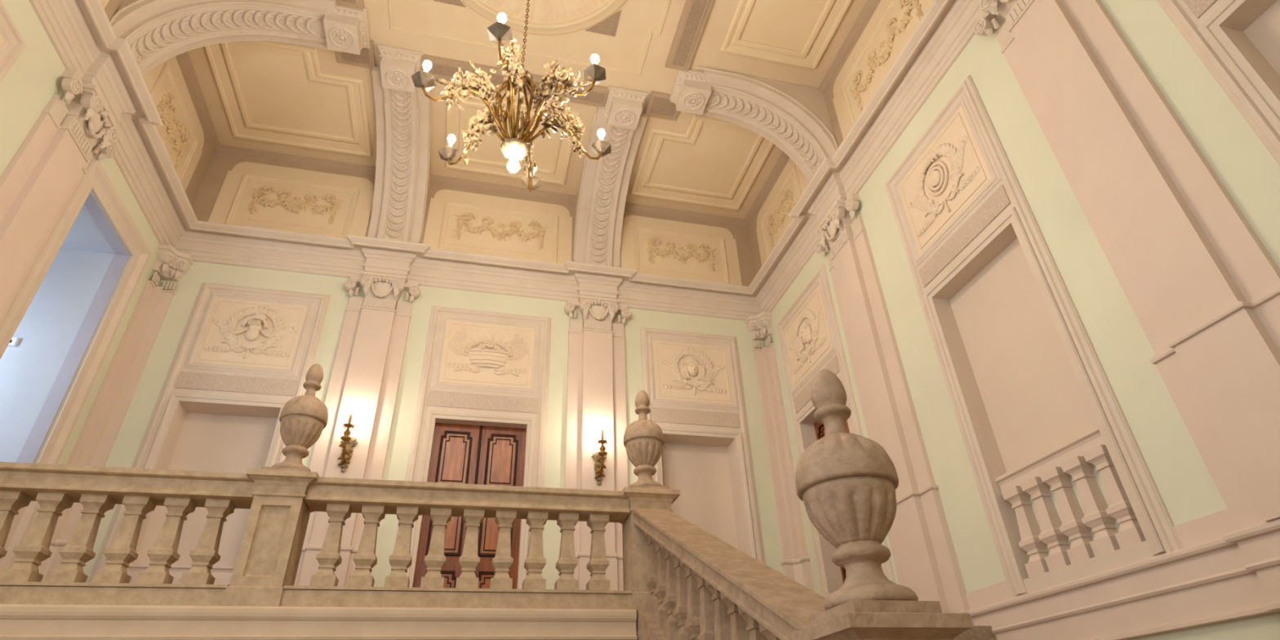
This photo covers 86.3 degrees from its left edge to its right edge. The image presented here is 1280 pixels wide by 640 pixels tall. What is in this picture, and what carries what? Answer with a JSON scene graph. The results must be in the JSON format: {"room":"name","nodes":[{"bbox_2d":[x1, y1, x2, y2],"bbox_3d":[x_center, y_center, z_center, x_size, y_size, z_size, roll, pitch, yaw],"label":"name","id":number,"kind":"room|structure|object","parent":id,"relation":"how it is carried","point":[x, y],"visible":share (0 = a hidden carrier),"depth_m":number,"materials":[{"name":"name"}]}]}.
{"room":"historic interior","nodes":[
{"label":"historic interior","id":0,"kind":"room"},
{"bbox_2d":[0,248,115,462],"bbox_3d":[-8.358,1.008,7.531,3.030,5.040,0.154,6,-33,-13],"label":"wall","id":1,"kind":"structure","parent":0,"point":[51,322],"depth_m":8.27,"materials":[{"name":"white paint"}]},
{"bbox_2d":[7,337,19,346],"bbox_3d":[-7.503,0.254,8.143,0.140,0.110,0.064,6,-33,-13],"label":"wall sensor","id":2,"kind":"object","parent":1,"relation":"attached to","point":[14,341],"visible":0.44,"depth_m":8.14,"materials":[{"name":"white plastic"}]},
{"bbox_2d":[0,0,159,564],"bbox_3d":[-5.781,-1.411,4.101,0.360,10.350,10.946,6,-33,-13],"label":"wall","id":3,"kind":"structure","parent":0,"point":[32,81],"depth_m":7.00,"materials":[{"name":"green paint"}]},
{"bbox_2d":[0,0,26,82],"bbox_3d":[-5.862,-1.050,4.637,0.511,5.025,1.714,6,-33,-13],"label":"surround","id":4,"kind":"object","parent":3,"relation":"attached to","point":[12,44],"visible":1,"depth_m":6.42,"materials":[{"name":"beige paint"}]},
{"bbox_2d":[0,18,15,65],"bbox_3d":[-5.775,-2.490,5.599,0.030,1.280,1.476,6,-33,-13],"label":"picture frame","id":5,"kind":"object","parent":4,"relation":"attached to","point":[7,42],"depth_m":6.41,"materials":[{"name":"beige paint"}]},
{"bbox_2d":[0,68,119,325],"bbox_3d":[-6.085,-0.155,6.367,0.295,5.395,1.120,6,-33,-13],"label":"pilaster","id":6,"kind":"object","parent":3,"relation":"attached to","point":[41,179],"visible":1,"depth_m":7.08,"materials":[{"name":"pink paint"}]},
{"bbox_2d":[16,191,129,463],"bbox_3d":[-6.634,0.800,7.266,0.158,4.789,1.327,6,-33,-13],"label":"trim","id":7,"kind":"structure","parent":3,"relation":"attached to","point":[29,452],"depth_m":8.30,"materials":[{"name":"grey paint"}]},
{"bbox_2d":[0,155,151,575],"bbox_3d":[-6.509,0.699,7.368,0.085,5.060,1.869,6,-33,-13],"label":"trim","id":8,"kind":"structure","parent":3,"relation":"attached to","point":[96,180],"depth_m":8.01,"materials":[{"name":"beige paint"}]},
{"bbox_2d":[100,0,109,8],"bbox_3d":[-5.832,-4.522,6.996,0.080,1.500,2.540,6,-33,-13],"label":"attic panel","id":9,"kind":"object","parent":3,"relation":"attached to","point":[104,2],"visible":0.02,"depth_m":7.84,"materials":[{"name":"beige paint"}]},
{"bbox_2d":[142,56,204,191],"bbox_3d":[-6.634,-2.745,9.727,0.080,1.500,1.980,6,-33,-13],"label":"attic panel","id":10,"kind":"object","parent":3,"relation":"attached to","point":[181,133],"visible":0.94,"depth_m":9.82,"materials":[{"name":"beige paint"}]},
{"bbox_2d":[109,0,369,75],"bbox_3d":[-5.056,-3.507,8.848,2.625,1.740,0.844,6,-33,-13],"label":"rib","id":11,"kind":"object","parent":3,"relation":"attached to","point":[156,32],"visible":0.96,"depth_m":9.06,"materials":[{"name":"beige paint"}]},
{"bbox_2d":[0,604,637,639],"bbox_3d":[-3.030,2.375,5.087,6.178,0.448,0.085,6,-33,-13],"label":"trim","id":12,"kind":"structure","parent":3,"relation":"attached to","point":[17,621],"depth_m":5.23,"materials":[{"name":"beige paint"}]},
{"bbox_2d":[60,204,115,253],"bbox_3d":[-8.337,-1.452,8.231,3.180,0.164,1.629,6,-33,-13],"label":"ceiling","id":13,"kind":"structure","parent":0,"point":[84,234],"depth_m":8.77,"materials":[{"name":"white paint"}]},
{"bbox_2d":[83,261,783,589],"bbox_3d":[-2.348,2.081,9.783,10.219,10.350,0.360,6,-33,-13],"label":"wall","id":14,"kind":"structure","parent":0,"point":[127,443],"depth_m":10.24,"materials":[{"name":"green paint"}]},
{"bbox_2d":[126,564,234,586],"bbox_3d":[-5.466,3.362,7.980,1.236,0.908,0.322,6,-33,-13],"label":"balustrade","id":15,"kind":"object","parent":14,"relation":"attached to","point":[222,574],"visible":0.02,"depth_m":8.10,"materials":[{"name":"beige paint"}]},
{"bbox_2d":[88,282,330,582],"bbox_3d":[-5.525,1.720,8.996,1.746,5.025,0.505,6,-33,-13],"label":"surround","id":16,"kind":"object","parent":14,"relation":"attached to","point":[243,353],"visible":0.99,"depth_m":9.37,"materials":[{"name":"beige paint"}]},
{"bbox_2d":[183,291,316,377],"bbox_3d":[-5.546,0.184,9.801,1.430,1.280,0.030,6,-33,-13],"label":"relief panel","id":17,"kind":"object","parent":16,"relation":"attached to","point":[219,343],"depth_m":9.76,"materials":[{"name":"beige paint"}]},
{"bbox_2d":[207,161,373,238],"bbox_3d":[-5.585,-1.912,11.098,2.280,1.500,0.080,6,-33,-13],"label":"attic panel","id":18,"kind":"object","parent":14,"relation":"attached to","point":[251,194],"visible":1,"depth_m":11.12,"materials":[{"name":"beige paint"}]},
{"bbox_2d":[293,271,420,586],"bbox_3d":[-3.898,1.592,9.241,1.120,5.395,0.295,6,-33,-13],"label":"pilaster","id":19,"kind":"object","parent":14,"relation":"attached to","point":[366,373],"visible":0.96,"depth_m":9.65,"materials":[{"name":"pink paint"}]},
{"bbox_2d":[337,404,357,472],"bbox_3d":[-3.875,1.562,9.063,0.228,0.840,0.364,6,-33,-13],"label":"candle sconce","id":20,"kind":"object","parent":19,"relation":"attached to","point":[348,442],"visible":1,"depth_m":9.00,"materials":[{"name":"gold metal"}]},
{"bbox_2d":[347,412,352,423],"bbox_3d":[-3.855,1.314,9.092,0.036,0.190,0.034,6,-33,-13],"label":"candle","id":21,"kind":"object","parent":20,"relation":"on","point":[351,413],"depth_m":9.08,"materials":[{"name":"white wax"}]},
{"bbox_2d":[366,44,431,243],"bbox_3d":[-3.752,-2.514,10.485,0.844,1.740,2.611,6,-33,-13],"label":"rib","id":22,"kind":"object","parent":14,"relation":"attached to","point":[402,175],"visible":0.99,"depth_m":11.07,"materials":[{"name":"beige paint"}]},
{"bbox_2d":[390,306,551,589],"bbox_3d":[-2.289,2.013,9.656,1.876,5.025,0.330,6,-33,-13],"label":"door surround","id":23,"kind":"object","parent":14,"relation":"attached to","point":[485,368],"visible":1,"depth_m":10.24,"materials":[{"name":"beige paint"}]},
{"bbox_2d":[413,422,526,588],"bbox_3d":[-2.277,2.858,9.213,1.314,3.103,0.118,6,-33,-13],"label":"door","id":24,"kind":"structure","parent":23,"relation":"attached to","point":[465,454],"depth_m":9.64,"materials":[{"name":"brown wood"}]},
{"bbox_2d":[431,314,541,395],"bbox_3d":[-2.330,0.519,10.527,1.560,1.280,0.030,6,-33,-13],"label":"picture frame","id":25,"kind":"object","parent":23,"relation":"attached to","point":[455,367],"depth_m":10.49,"materials":[{"name":"beige paint"}]},
{"bbox_2d":[104,0,880,286],"bbox_3d":[-1.144,-4.520,7.497,9.539,1.770,10.966,6,-33,-13],"label":"trim","id":26,"kind":"structure","parent":14,"relation":"attached to","point":[202,190],"depth_m":11.59,"materials":[{"name":"paint"}]},
{"bbox_2d":[422,189,572,264],"bbox_3d":[-2.400,-1.580,11.817,2.470,1.500,0.080,6,-33,-13],"label":"attic panel","id":27,"kind":"object","parent":14,"relation":"attached to","point":[460,221],"visible":1,"depth_m":11.85,"materials":[{"name":"beige paint"}]},
{"bbox_2d":[28,0,982,320],"bbox_3d":[-1.106,-3.556,6.881,9.539,0.560,10.966,6,-33,-13],"label":"trim","id":28,"kind":"structure","parent":14,"relation":"attached to","point":[82,33],"depth_m":10.18,"materials":[{"name":"beige paint"}]},
{"bbox_2d":[564,294,631,590],"bbox_3d":[-0.610,1.935,9.984,1.120,5.395,0.295,6,-33,-13],"label":"pilaster","id":29,"kind":"object","parent":14,"relation":"attached to","point":[597,386],"visible":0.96,"depth_m":10.40,"materials":[{"name":"pink paint"}]},
{"bbox_2d":[591,422,607,484],"bbox_3d":[-0.558,1.907,9.812,0.228,0.840,0.364,6,-33,-13],"label":"candle sconce","id":30,"kind":"object","parent":29,"relation":"attached to","point":[599,457],"visible":1,"depth_m":9.74,"materials":[{"name":"gold metal"}]},
{"bbox_2d":[601,428,604,439],"bbox_3d":[-0.538,1.660,9.841,0.036,0.190,0.034,6,-33,-13],"label":"candle","id":31,"kind":"object","parent":30,"relation":"on","point":[602,430],"depth_m":9.84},
{"bbox_2d":[573,85,648,266],"bbox_3d":[-0.464,-2.171,11.227,0.844,1.740,2.611,6,-33,-13],"label":"rib","id":32,"kind":"object","parent":14,"relation":"attached to","point":[603,185],"visible":0.99,"depth_m":11.82,"materials":[{"name":"beige paint"}]},
{"bbox_2d":[620,215,742,285],"bbox_3d":[0.757,-1.251,12.530,2.260,1.500,0.080,6,-33,-13],"label":"attic panel","id":33,"kind":"object","parent":14,"relation":"attached to","point":[648,246],"visible":1,"depth_m":12.56,"materials":[{"name":"beige paint"}]},
{"bbox_2d":[640,327,764,564],"bbox_3d":[0.890,2.387,10.442,1.712,5.025,0.511,6,-33,-13],"label":"surround","id":34,"kind":"object","parent":14,"relation":"attached to","point":[691,381],"visible":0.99,"depth_m":10.82,"materials":[{"name":"beige paint"}]},
{"bbox_2d":[647,334,739,410],"bbox_3d":[0.867,0.853,11.249,1.516,1.280,0.030,6,-33,-13],"label":"picture frame","id":35,"kind":"object","parent":34,"relation":"attached to","point":[671,382],"depth_m":11.21,"materials":[{"name":"beige paint"}]},
{"bbox_2d":[187,0,866,218],"bbox_3d":[-1.175,-5.355,8.019,10.219,0.200,11.666,6,-33,-13],"label":"ceiling","id":36,"kind":"structure","parent":0,"point":[624,51],"depth_m":10.18,"materials":[{"name":"beige paint"}]},
{"bbox_2d":[204,40,372,156],"bbox_3d":[-5.345,-3.420,10.551,2.130,0.055,2.030,6,-33,-13],"label":"coffer","id":37,"kind":"object","parent":36,"relation":"attached to","point":[278,86],"visible":0.88,"depth_m":10.54,"materials":[{"name":"beige paint"}]},
{"bbox_2d":[335,0,364,9],"bbox_3d":[-3.571,-5.101,8.011,0.360,0.076,3.160,6,-33,-13],"label":"ceiling beam","id":38,"kind":"structure","parent":36,"relation":"attached to","point":[357,4],"depth_m":9.23,"materials":[{"name":"paint"}]},
{"bbox_2d":[336,40,375,68],"bbox_3d":[-4.124,-3.886,9.897,0.520,0.056,0.460,6,-33,-13],"label":"corner patch","id":39,"kind":"object","parent":36,"relation":"attached to","point":[366,59],"visible":0.57,"depth_m":9.96,"materials":[{"name":"paint"}]},
{"bbox_2d":[445,89,579,184],"bbox_3d":[-2.174,-2.984,11.432,2.080,0.055,1.650,6,-33,-13],"label":"coffer","id":40,"kind":"object","parent":36,"relation":"attached to","point":[552,156],"visible":0.58,"depth_m":11.61,"materials":[{"name":"beige paint"}]},
{"bbox_2d":[421,53,609,106],"bbox_3d":[-1.879,-3.627,10.424,2.900,0.076,0.360,6,-33,-13],"label":"ceiling beam","id":41,"kind":"structure","parent":36,"relation":"attached to","point":[443,68],"depth_m":10.27,"materials":[{"name":"paint"}]},
{"bbox_2d":[387,0,671,76],"bbox_3d":[-1.328,-4.873,8.558,3.880,0.022,3.660,6,-33,-13],"label":"trim","id":42,"kind":"structure","parent":36,"relation":"attached to","point":[393,28],"depth_m":9.86,"materials":[{"name":"beige paint"}]},
{"bbox_2d":[433,0,626,36],"bbox_3d":[-1.285,-4.848,8.537,2.940,0.090,2.940,6,-33,-13],"label":"ceiling medallion","id":43,"kind":"object","parent":36,"relation":"attached to","point":[546,17],"visible":0.94,"depth_m":9.49,"materials":[{"name":"beige paint"}]},
{"bbox_2d":[411,0,611,191],"bbox_3d":[-1.244,-3.112,7.420,1.985,4.122,1.987,6,-33,-13],"label":"chandelier","id":44,"kind":"object","parent":43,"relation":"hanging from","point":[514,148],"visible":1,"depth_m":6.57,"materials":[{"name":"gold metal"}]},
{"bbox_2d":[644,90,679,120],"bbox_3d":[0.379,-3.417,10.914,0.520,0.056,0.460,6,-33,-13],"label":"corner patch","id":45,"kind":"object","parent":36,"relation":"attached to","point":[660,105],"visible":0.82,"depth_m":10.90,"materials":[{"name":"paint"}]},
{"bbox_2d":[665,0,713,71],"bbox_3d":[0.931,-4.631,9.028,0.360,0.076,3.160,6,-33,-13],"label":"ceiling beam","id":46,"kind":"structure","parent":36,"relation":"attached to","point":[695,14],"depth_m":9.79,"materials":[{"name":"paint"}]},
{"bbox_2d":[629,114,773,209],"bbox_3d":[1.089,-2.749,12.004,2.130,0.055,2.030,6,-33,-13],"label":"coffer","id":47,"kind":"object","parent":36,"relation":"attached to","point":[713,157],"visible":0.89,"depth_m":12.01,"materials":[{"name":"beige paint"}]},
{"bbox_2d":[720,0,852,69],"bbox_3d":[2.197,-4.497,9.338,1.520,0.055,2.250,6,-33,-13],"label":"coffer","id":48,"kind":"object","parent":36,"relation":"attached to","point":[782,31],"visible":1,"depth_m":9.83,"materials":[{"name":"beige paint"}]},
{"bbox_2d":[635,610,637,631],"bbox_3d":[-1.825,3.350,6.877,9.499,0.250,3.276,6,-33,-13],"label":"floor","id":49,"kind":"structure","parent":0,"point":[637,611],"depth_m":5.88,"materials":[{"name":"stone"}]},
{"bbox_2d":[38,244,193,582],"bbox_3d":[-6.704,1.285,8.580,0.355,5.390,0.355,6,-33,-13],"label":"pilaster","id":50,"kind":"object","parent":49,"relation":"on","point":[93,446],"visible":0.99,"depth_m":8.95,"materials":[{"name":"pink paint"}]},
{"bbox_2d":[0,462,255,605],"bbox_3d":[-4.582,1.701,5.325,2.763,1.045,0.400,6,-33,-13],"label":"balustrade","id":51,"kind":"object","parent":49,"relation":"on","point":[55,488],"visible":0.98,"depth_m":5.37,"materials":[{"name":"stone"}]},
{"bbox_2d":[221,468,319,606],"bbox_3d":[-3.050,1.859,5.687,0.540,1.064,0.575,6,-33,-13],"label":"pier","id":52,"kind":"object","parent":49,"relation":"on","point":[268,560],"visible":0.81,"depth_m":5.56,"materials":[{"name":"stone"}]},
{"bbox_2d":[261,363,328,471],"bbox_3d":[-3.092,0.916,6.285,0.403,1.168,0.403,6,-33,-13],"label":"stone urn","id":53,"kind":"object","parent":52,"relation":"on","point":[303,419],"visible":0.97,"depth_m":6.13,"materials":[{"name":"grey stone"}]},
{"bbox_2d":[280,414,324,448],"bbox_3d":[-3.087,1.043,6.204,0.360,0.255,0.360,6,-33,-13],"label":"bowl","id":54,"kind":"object","parent":53,"relation":"on","point":[303,431],"depth_m":6.11,"materials":[{"name":"grey stone"}]},
{"bbox_2d":[279,476,632,609],"bbox_3d":[-1.488,2.023,6.024,2.813,1.045,0.400,6,-33,-13],"label":"balustrade","id":55,"kind":"object","parent":49,"relation":"on","point":[340,497],"visible":1,"depth_m":5.92,"materials":[{"name":"stone"}]},
{"bbox_2d":[619,487,680,610],"bbox_3d":[0.068,2.184,6.391,0.542,1.064,0.575,6,-33,-13],"label":"pier","id":56,"kind":"object","parent":49,"relation":"on","point":[636,548],"visible":0.41,"depth_m":6.30,"materials":[{"name":"stone"}]},
{"bbox_2d":[623,390,670,488],"bbox_3d":[0.039,1.242,6.992,0.417,1.168,0.417,6,-33,-13],"label":"stone urn","id":57,"kind":"object","parent":56,"relation":"on","point":[643,439],"visible":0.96,"depth_m":6.83,"materials":[{"name":"grey stone"}]},
{"bbox_2d":[625,437,662,466],"bbox_3d":[0.044,1.369,6.911,0.373,0.255,0.373,6,-33,-13],"label":"bowl","id":58,"kind":"object","parent":57,"relation":"on","point":[641,451],"depth_m":6.81,"materials":[{"name":"grey stone"}]},
{"bbox_2d":[636,626,996,639],"bbox_3d":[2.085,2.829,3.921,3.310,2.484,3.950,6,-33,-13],"label":"floor","id":59,"kind":"structure","parent":0,"point":[977,633],"depth_m":6.18,"materials":[{"name":"stone"}]},
{"bbox_2d":[631,507,825,639],"bbox_3d":[0.492,1.990,4.317,0.344,2.640,3.350,5,-33,-11],"label":"balustrade","id":60,"kind":"object","parent":59,"relation":"on","point":[701,586],"visible":1,"depth_m":4.40,"materials":[{"name":"grey stone"}]},
{"bbox_2d":[789,612,973,639],"bbox_3d":[0.922,1.660,2.317,0.490,1.166,0.490,6,-33,-13],"label":"pier","id":61,"kind":"object","parent":59,"relation":"on","point":[850,625],"visible":1,"depth_m":2.43,"materials":[{"name":"grey stone"}]},
{"bbox_2d":[795,369,942,626],"bbox_3d":[0.884,0.703,2.929,0.425,1.104,0.426,12,-35,-21],"label":"stone urn","id":62,"kind":"object","parent":61,"relation":"on","point":[846,483],"visible":0.98,"depth_m":2.75,"materials":[{"name":"grey stone"}]},
{"bbox_2d":[802,475,896,548],"bbox_3d":[0.889,0.823,2.852,0.381,0.241,0.380,6,-33,-13],"label":"bowl","id":63,"kind":"object","parent":62,"relation":"on","point":[847,511],"depth_m":2.74,"materials":[{"name":"grey stone"}]},
{"bbox_2d":[769,0,1279,639],"bbox_3d":[3.787,-0.413,6.262,0.360,10.350,10.946,6,-33,-13],"label":"wall","id":64,"kind":"structure","parent":0,"point":[1241,161],"depth_m":5.86,"materials":[{"name":"green paint"}]},
{"bbox_2d":[669,66,838,182],"bbox_3d":[1.683,-2.804,10.370,2.325,1.740,0.844,6,-33,-13],"label":"rib","id":65,"kind":"object","parent":64,"relation":"attached to","point":[795,118],"visible":0.94,"depth_m":10.50,"materials":[{"name":"beige paint"}]},
{"bbox_2d":[745,311,814,591],"bbox_3d":[2.167,2.210,10.584,0.355,5.390,0.355,6,-33,-13],"label":"pilaster","id":66,"kind":"object","parent":64,"relation":"attached to","point":[796,564],"visible":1,"depth_m":10.70,"materials":[{"name":"pink paint"}]},
{"bbox_2d":[755,158,808,266],"bbox_3d":[2.409,-1.803,11.770,0.080,1.500,1.980,6,-33,-13],"label":"attic panel","id":67,"kind":"object","parent":64,"relation":"attached to","point":[773,219],"visible":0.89,"depth_m":11.87,"materials":[{"name":"beige paint"}]},
{"bbox_2d":[777,264,896,598],"bbox_3d":[2.693,1.740,9.542,0.413,5.025,1.680,6,-33,-13],"label":"door surround","id":68,"kind":"object","parent":64,"relation":"attached to","point":[810,337],"visible":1,"depth_m":10.15,"materials":[{"name":"beige paint"}]},
{"bbox_2d":[780,277,835,396],"bbox_3d":[2.537,0.275,10.449,0.030,1.280,1.490,6,-33,-13],"label":"relief panel","id":69,"kind":"object","parent":68,"relation":"attached to","point":[802,360],"depth_m":10.38,"materials":[{"name":"beige paint"}]},
{"bbox_2d":[813,419,849,583],"bbox_3d":[2.846,2.554,9.058,0.118,3.103,1.286,6,-33,-13],"label":"door","id":70,"kind":"structure","parent":68,"relation":"attached to","point":[819,428],"depth_m":10.10,"materials":[{"name":"brown wood"}]},
{"bbox_2d":[832,0,933,139],"bbox_3d":[3.211,-3.580,9.038,0.080,1.500,2.540,6,-33,-13],"label":"attic panel","id":71,"kind":"object","parent":64,"relation":"attached to","point":[893,22],"visible":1,"depth_m":9.27,"materials":[{"name":"beige paint"}]},
{"bbox_2d":[814,192,970,613],"bbox_3d":[2.844,0.775,8.384,0.295,5.395,1.120,6,-33,-13],"label":"pilaster","id":72,"kind":"object","parent":64,"relation":"attached to","point":[925,558],"visible":0.98,"depth_m":8.03,"materials":[{"name":"pink paint"}]},
{"bbox_2d":[884,75,1182,598],"bbox_3d":[3.578,-0.067,6.768,0.472,5.025,1.714,6,-33,-13],"label":"surround","id":73,"kind":"object","parent":64,"relation":"attached to","point":[1024,376],"visible":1,"depth_m":6.69,"materials":[{"name":"beige paint"}]},
{"bbox_2d":[891,92,1002,267],"bbox_3d":[3.356,-1.539,7.661,0.030,1.280,1.476,6,-33,-13],"label":"relief panel","id":74,"kind":"object","parent":73,"relation":"attached to","point":[927,215],"depth_m":7.56,"materials":[{"name":"beige paint"}]},
{"bbox_2d":[995,426,1146,577],"bbox_3d":[3.593,1.555,5.718,0.193,0.908,1.276,6,-33,-13],"label":"balustrade","id":75,"kind":"object","parent":64,"relation":"on","point":[1071,504],"visible":0.92,"depth_m":5.65,"materials":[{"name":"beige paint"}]},
{"bbox_2d":[965,508,1238,609],"bbox_3d":[3.725,1.552,4.795,0.025,0.165,10.670,6,-33,-13],"label":"baseboard","id":76,"kind":"structure","parent":64,"relation":"attached to","point":[1211,526],"depth_m":4.66,"materials":[{"name":"pink paint"}]},
{"bbox_2d":[956,517,1279,639],"bbox_3d":[3.995,1.104,3.529,0.165,0.460,8.005,6,-33,-13],"label":"trim","id":77,"kind":"structure","parent":64,"relation":"attached to","point":[1234,575],"depth_m":4.79,"materials":[{"name":"pink paint"}]},
{"bbox_2d":[973,0,1279,529],"bbox_3d":[3.734,-1.196,5.354,0.295,5.395,1.120,6,-33,-13],"label":"pilaster","id":78,"kind":"object","parent":64,"relation":"attached to","point":[1199,282],"visible":1,"depth_m":4.94,"materials":[{"name":"pink paint"}]},
{"bbox_2d":[1156,0,1279,165],"bbox_3d":[4.382,-1.884,3.974,0.505,5.025,1.714,6,-33,-13],"label":"surround","id":79,"kind":"object","parent":64,"relation":"attached to","point":[1237,42],"visible":1,"depth_m":4.68,"materials":[{"name":"beige paint"}]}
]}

